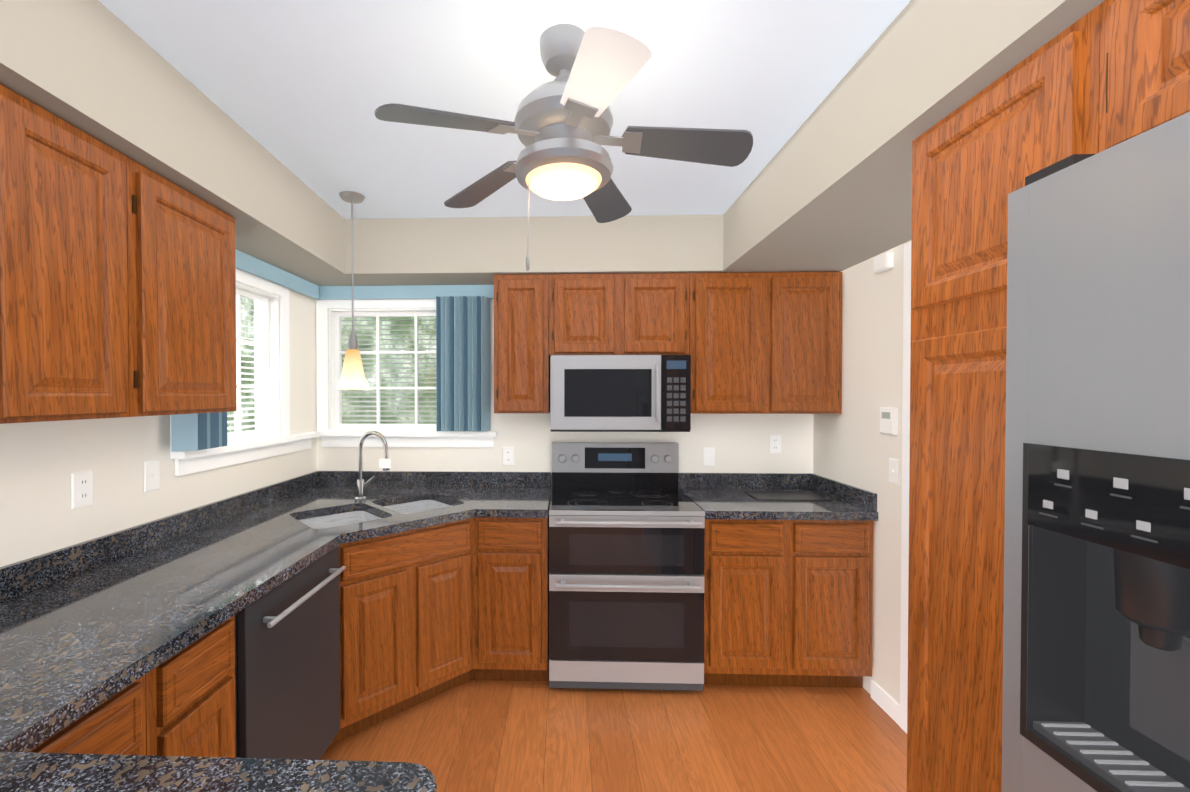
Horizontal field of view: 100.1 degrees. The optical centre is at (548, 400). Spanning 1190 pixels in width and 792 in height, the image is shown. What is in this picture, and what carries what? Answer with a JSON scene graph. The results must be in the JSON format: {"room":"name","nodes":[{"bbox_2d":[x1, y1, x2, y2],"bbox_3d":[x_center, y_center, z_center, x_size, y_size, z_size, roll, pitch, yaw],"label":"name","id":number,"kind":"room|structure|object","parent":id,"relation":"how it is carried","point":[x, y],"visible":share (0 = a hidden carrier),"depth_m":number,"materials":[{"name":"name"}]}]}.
{"room":"kitchen","nodes":[
{"label":"kitchen","id":0,"kind":"room"},
{"bbox_2d":[0,283,316,566],"bbox_3d":[-1.590,0.233,1.286,0.140,2.460,3.680,0,1,2],"label":"wall","id":1,"kind":"structure","parent":0,"point":[40,462],"depth_m":1.72,"materials":[{"name":"beige paint"}]},
{"bbox_2d":[0,84,27,423],"bbox_3d":[-1.321,-0.313,0.840,0.422,0.731,0.380,0,1,2],"label":"upper cabinet","id":2,"kind":"object","parent":1,"relation":"attached to","point":[13,126],"depth_m":1.08,"materials":[{"name":"brown wood"}]},
{"bbox_2d":[71,470,92,508],"bbox_3d":[-1.503,0.285,1.604,0.007,0.115,0.072,0,1,2],"label":"electrical outlet","id":3,"kind":"object","parent":1,"relation":"attached to","point":[81,488],"visible":1,"depth_m":1.60,"materials":[{"name":"white plastic"}]},
{"bbox_2d":[24,98,163,421],"bbox_3d":[-1.308,-0.318,1.201,0.422,0.731,0.343,0,1,2],"label":"upper cabinet","id":4,"kind":"object","parent":1,"relation":"attached to","point":[117,284],"depth_m":1.26,"materials":[{"name":"brown wood"}]},
{"bbox_2d":[143,459,159,492],"bbox_3d":[-1.490,0.281,1.874,0.014,0.115,0.072,0,1,2],"label":"light switch","id":5,"kind":"object","parent":1,"relation":"attached to","point":[151,469],"visible":1,"depth_m":1.87,"materials":[{"name":"white plastic"}]},
{"bbox_2d":[160,176,236,414],"bbox_3d":[-1.294,-0.323,1.632,0.422,0.731,0.519,0,1,2],"label":"upper cabinet","id":6,"kind":"object","parent":1,"relation":"attached to","point":[198,263],"depth_m":1.65,"materials":[{"name":"brown wood"}]},
{"bbox_2d":[170,269,319,475],"bbox_3d":[-1.513,-0.174,2.499,0.190,0.935,1.080,0,1,2],"label":"window","id":7,"kind":"structure","parent":1,"relation":"in","point":[271,414],"depth_m":2.67,"materials":[{"name":"white paint"}]},
{"bbox_2d":[171,249,320,451],"bbox_3d":[-1.404,-0.258,2.496,0.104,0.890,1.194,0,1,2],"label":"vertical blind","id":8,"kind":"object","parent":7,"relation":"attached to","point":[196,431],"visible":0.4,"depth_m":2.06,"materials":[{"name":"blue fabric"}]},
{"bbox_2d":[98,0,910,218],"bbox_3d":[0.015,-1.036,1.216,3.350,0.080,3.960,0,1,2],"label":"ceiling","id":9,"kind":"structure","parent":0,"point":[302,90],"depth_m":1.53,"materials":[{"name":"white paint"}]},
{"bbox_2d":[336,191,368,388],"bbox_3d":[-0.964,-0.534,2.446,0.152,0.948,0.152,0,1,2],"label":"pendant lamp","id":10,"kind":"object","parent":9,"relation":"hanging from","point":[352,375],"visible":1,"depth_m":2.42,"materials":[{"name":"white glass"}]},
{"bbox_2d":[375,23,752,270],"bbox_3d":[0.070,-0.676,1.367,0.944,0.640,0.961,0,1,2],"label":"ceiling fan","id":11,"kind":"object","parent":9,"relation":"hanging from","point":[561,125],"visible":1,"depth_m":1.30,"materials":[{"name":"grey metal"}]},
{"bbox_2d":[0,0,1104,285],"bbox_3d":[0.015,-0.842,1.218,3.070,0.303,3.680,0,1,2],"label":"soffit","id":12,"kind":"structure","parent":0,"point":[828,188],"depth_m":1.68,"materials":[{"name":"beige paint"}]},
{"bbox_2d":[316,299,812,491],"bbox_3d":[0.080,0.211,3.140,3.350,2.460,0.140,0,1,2],"label":"wall","id":13,"kind":"structure","parent":0,"point":[739,443],"depth_m":3.06,"materials":[{"name":"beige paint"}]},
{"bbox_2d":[315,299,496,446],"bbox_3d":[-0.880,-0.181,3.133,1.130,0.935,0.190,0,1,2],"label":"window","id":14,"kind":"structure","parent":13,"relation":"in","point":[333,430],"depth_m":3.14,"materials":[{"name":"white paint"}]},
{"bbox_2d":[320,285,493,430],"bbox_3d":[-0.864,-0.264,3.022,1.099,0.890,0.105,0,1,2],"label":"curtain","id":15,"kind":"object","parent":14,"relation":"attached to","point":[463,388],"visible":0.96,"depth_m":2.98,"materials":[{"name":"blue fabric"}]},
{"bbox_2d":[503,447,513,464],"bbox_3d":[-0.247,0.342,3.077,0.072,0.115,0.007,0,1,2],"label":"electrical outlet","id":16,"kind":"object","parent":13,"relation":"attached to","point":[508,455],"visible":1,"depth_m":3.08,"materials":[{"name":"white plastic"}]},
{"bbox_2d":[494,274,549,412],"bbox_3d":[-0.146,-0.318,2.905,0.305,0.771,0.328,0,1,2],"label":"upper cabinet","id":17,"kind":"object","parent":13,"relation":"attached to","point":[521,302],"depth_m":2.75,"materials":[{"name":"brown wood"}]},
{"bbox_2d":[550,274,621,358],"bbox_3d":[0.203,-0.480,2.891,0.386,0.447,0.328,0,1,2],"label":"upper cabinet","id":18,"kind":"object","parent":13,"relation":"attached to","point":[586,309],"depth_m":2.73,"materials":[{"name":"brown wood"}]},
{"bbox_2d":[622,273,693,355],"bbox_3d":[0.588,-0.480,2.878,0.386,0.447,0.328,0,1,2],"label":"upper cabinet","id":19,"kind":"object","parent":13,"relation":"attached to","point":[658,308],"depth_m":2.72,"materials":[{"name":"brown wood"}]},
{"bbox_2d":[551,355,690,431],"bbox_3d":[0.397,-0.043,2.849,0.756,0.415,0.409,0,1,2],"label":"microwave","id":20,"kind":"object","parent":19,"relation":"attached to","point":[620,393],"visible":1,"depth_m":2.69,"materials":[{"name":"silver metal"}]},
{"bbox_2d":[703,448,714,465],"bbox_3d":[0.982,0.343,3.031,0.072,0.115,0.014,0,1,2],"label":"light switch","id":21,"kind":"object","parent":13,"relation":"attached to","point":[708,456],"visible":1,"depth_m":3.03,"materials":[{"name":"white plastic"}]},
{"bbox_2d":[691,273,769,413],"bbox_3d":[0.989,-0.318,2.866,0.410,0.771,0.328,0,1,2],"label":"upper cabinet","id":22,"kind":"object","parent":13,"relation":"attached to","point":[760,343],"depth_m":2.71,"materials":[{"name":"brown wood"}]},
{"bbox_2d":[769,435,780,453],"bbox_3d":[1.382,0.263,3.020,0.072,0.115,0.007,0,1,2],"label":"electrical outlet","id":23,"kind":"object","parent":13,"relation":"attached to","point":[774,444],"visible":1,"depth_m":3.02,"materials":[{"name":"white plastic"}]},
{"bbox_2d":[770,272,841,413],"bbox_3d":[1.399,-0.317,2.852,0.411,0.771,0.328,0,1,2],"label":"upper cabinet","id":24,"kind":"object","parent":13,"relation":"attached to","point":[806,307],"depth_m":2.69,"materials":[{"name":"brown wood"}]},
{"bbox_2d":[320,675,906,791],"bbox_3d":[0.544,1.494,1.228,4.410,0.060,3.960,0,1,2],"label":"floor","id":25,"kind":"structure","parent":0,"point":[499,736],"depth_m":2.12,"materials":[{"name":"brown wood"}]},
{"bbox_2d":[29,661,164,755],"bbox_3d":[-1.209,1.030,0.972,0.636,0.874,0.319,0,1,2],"label":"base cabinet","id":26,"kind":"object","parent":25,"relation":"on","point":[132,721],"depth_m":1.04,"materials":[{"name":"brown wood"}]},
{"bbox_2d":[0,471,479,751],"bbox_3d":[-0.924,0.517,1.951,1.140,0.128,2.308,0,1,2],"label":"countertop","id":27,"kind":"structure","parent":26,"relation":"on","point":[87,626],"depth_m":1.45,"materials":[{"name":"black stone"}]},
{"bbox_2d":[299,500,450,528],"bbox_3d":[-0.830,0.672,2.478,0.775,0.194,0.415,-1,1,-43],"label":"sink basin","id":28,"kind":"object","parent":27,"relation":"in","point":[334,520],"visible":0.02,"depth_m":2.59,"materials":[{"name":"silver metal"}]},
{"bbox_2d":[165,615,235,757],"bbox_3d":[-1.198,1.027,1.282,0.636,0.874,0.301,0,1,2],"label":"base cabinet","id":29,"kind":"object","parent":25,"relation":"on","point":[200,716],"depth_m":1.27,"materials":[{"name":"brown wood"}]},
{"bbox_2d":[0,752,436,791],"bbox_3d":[-0.857,1.016,0.460,1.378,0.915,0.660,0,1,2],"label":"countertop","id":30,"kind":"structure","parent":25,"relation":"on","point":[41,772],"depth_m":0.74,"materials":[{"name":"black stone"}]},
{"bbox_2d":[235,546,345,759],"bbox_3d":[-1.152,1.020,1.736,0.684,0.866,0.600,0,1,2],"label":"dishwasher","id":31,"kind":"object","parent":25,"relation":"on","point":[287,669],"visible":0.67,"depth_m":1.66,"materials":[{"name":"black metal"}]},
{"bbox_2d":[329,498,550,745],"bbox_3d":[-0.736,1.011,2.566,1.473,0.874,1.078,0,1,2],"label":"base cabinet","id":32,"kind":"object","parent":25,"relation":"on","point":[428,612],"depth_m":2.35,"materials":[{"name":"brown wood"}]},
{"bbox_2d":[300,471,550,517],"bbox_3d":[-0.580,0.507,2.720,1.175,0.128,0.748,0,1,2],"label":"countertop","id":33,"kind":"structure","parent":32,"relation":"on","point":[502,494],"depth_m":3.06,"materials":[{"name":"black stone"}]},
{"bbox_2d":[355,431,390,500],"bbox_3d":[-0.926,0.344,2.672,0.223,0.376,0.181,0,1,2],"label":"faucet","id":34,"kind":"object","parent":33,"relation":"on","point":[385,463],"visible":1,"depth_m":2.65,"materials":[{"name":"silver metal"}]},
{"bbox_2d":[549,442,704,690],"bbox_3d":[0.391,0.851,2.708,0.756,1.190,0.697,0,1,2],"label":"range","id":35,"kind":"object","parent":25,"relation":"on","point":[626,557],"visible":1,"depth_m":2.42,"materials":[{"name":"silver metal"}]},
{"bbox_2d":[703,519,792,685],"bbox_3d":[0.983,1.009,2.737,0.408,0.874,0.618,0,1,2],"label":"base cabinet","id":36,"kind":"object","parent":25,"relation":"on","point":[748,564],"depth_m":2.43,"materials":[{"name":"brown wood"}]},
{"bbox_2d":[793,520,872,687],"bbox_3d":[1.391,1.009,2.723,0.409,0.874,0.618,0,1,2],"label":"base cabinet","id":37,"kind":"object","parent":25,"relation":"on","point":[833,559],"depth_m":2.42,"materials":[{"name":"brown wood"}]},
{"bbox_2d":[678,473,877,520],"bbox_3d":[1.188,0.507,2.716,0.823,0.128,0.633,0,1,2],"label":"countertop","id":38,"kind":"structure","parent":37,"relation":"on","point":[721,495],"depth_m":2.64,"materials":[{"name":"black stone"}]},
{"bbox_2d":[744,491,830,500],"bbox_3d":[1.323,0.527,2.765,0.380,0.005,0.230,0,1,2],"label":"cutting board","id":39,"kind":"object","parent":38,"relation":"on","point":[789,495],"visible":1,"depth_m":2.76,"materials":[{"name":"black plastic"}]},
{"bbox_2d":[907,14,1086,791],"bbox_3d":[1.239,0.391,1.086,0.608,2.150,0.460,0,1,2],"label":"tall cabinet","id":40,"kind":"object","parent":25,"relation":"on","point":[1031,118],"depth_m":1.11,"materials":[{"name":"brown wood"}]},
{"bbox_2d":[1002,112,1189,791],"bbox_3d":[1.105,0.552,0.398,0.792,1.845,0.913,0,1,2],"label":"fridge","id":41,"kind":"object","parent":25,"relation":"on","point":[1096,656],"visible":1,"depth_m":0.73,"materials":[{"name":"silver metal"}]},
{"bbox_2d":[813,240,910,704],"bbox_3d":[2.148,0.235,1.157,1.200,2.460,3.680,0,1,2],"label":"wall","id":42,"kind":"structure","parent":0,"point":[853,446],"depth_m":2.40,"materials":[{"name":"beige paint"}]},
{"bbox_2d":[874,252,893,272],"bbox_3d":[1.571,-0.649,2.327,0.032,0.070,0.100,0,1,2],"label":"door chime","id":43,"kind":"object","parent":42,"relation":"attached to","point":[883,262],"visible":1,"depth_m":2.30,"materials":[{"name":"white plastic"}]},
{"bbox_2d":[880,407,897,434],"bbox_3d":[1.574,0.091,2.296,0.022,0.125,0.100,0,1,2],"label":"thermostat","id":44,"kind":"object","parent":42,"relation":"attached to","point":[889,420],"visible":0.91,"depth_m":2.27,"materials":[{"name":"white plastic"}]},
{"bbox_2d":[871,242,910,733],"bbox_3d":[1.633,0.387,1.840,0.156,2.140,1.145,0,1,2],"label":"door frame","id":45,"kind":"structure","parent":42,"relation":"attached to","point":[891,707],"depth_m":2.18,"materials":[{"name":"white paint"}]},
{"bbox_2d":[889,458,899,484],"bbox_3d":[1.577,0.322,2.269,0.014,0.115,0.072,0,1,2],"label":"light switch","id":46,"kind":"object","parent":42,"relation":"attached to","point":[894,471],"visible":1,"depth_m":2.26,"materials":[{"name":"white plastic"}]},
{"bbox_2d":[1087,0,1189,153],"bbox_3d":[1.223,-0.531,0.611,0.608,0.295,0.465,0,1,2],"label":"upper cabinet","id":47,"kind":"object","parent":42,"relation":"attached to","point":[1104,75],"depth_m":0.78,"materials":[{"name":"brown wood"}]},
{"label":"outside","id":48,"kind":"structure","parent":0,"visible":0},
{"bbox_2d":[227,297,254,432],"bbox_3d":[-2.393,-0.299,2.358,0.020,2.900,3.380,0,1,2],"label":"window blind","id":49,"kind":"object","parent":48,"point":[249,324],"depth_m":3.85,"materials":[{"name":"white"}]},
{"bbox_2d":[341,317,435,423],"bbox_3d":[-0.585,-0.319,3.997,3.680,2.900,0.020,0,1,2],"label":"window blind","id":50,"kind":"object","parent":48,"point":[392,361],"depth_m":4.01,"materials":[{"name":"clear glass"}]}
]}

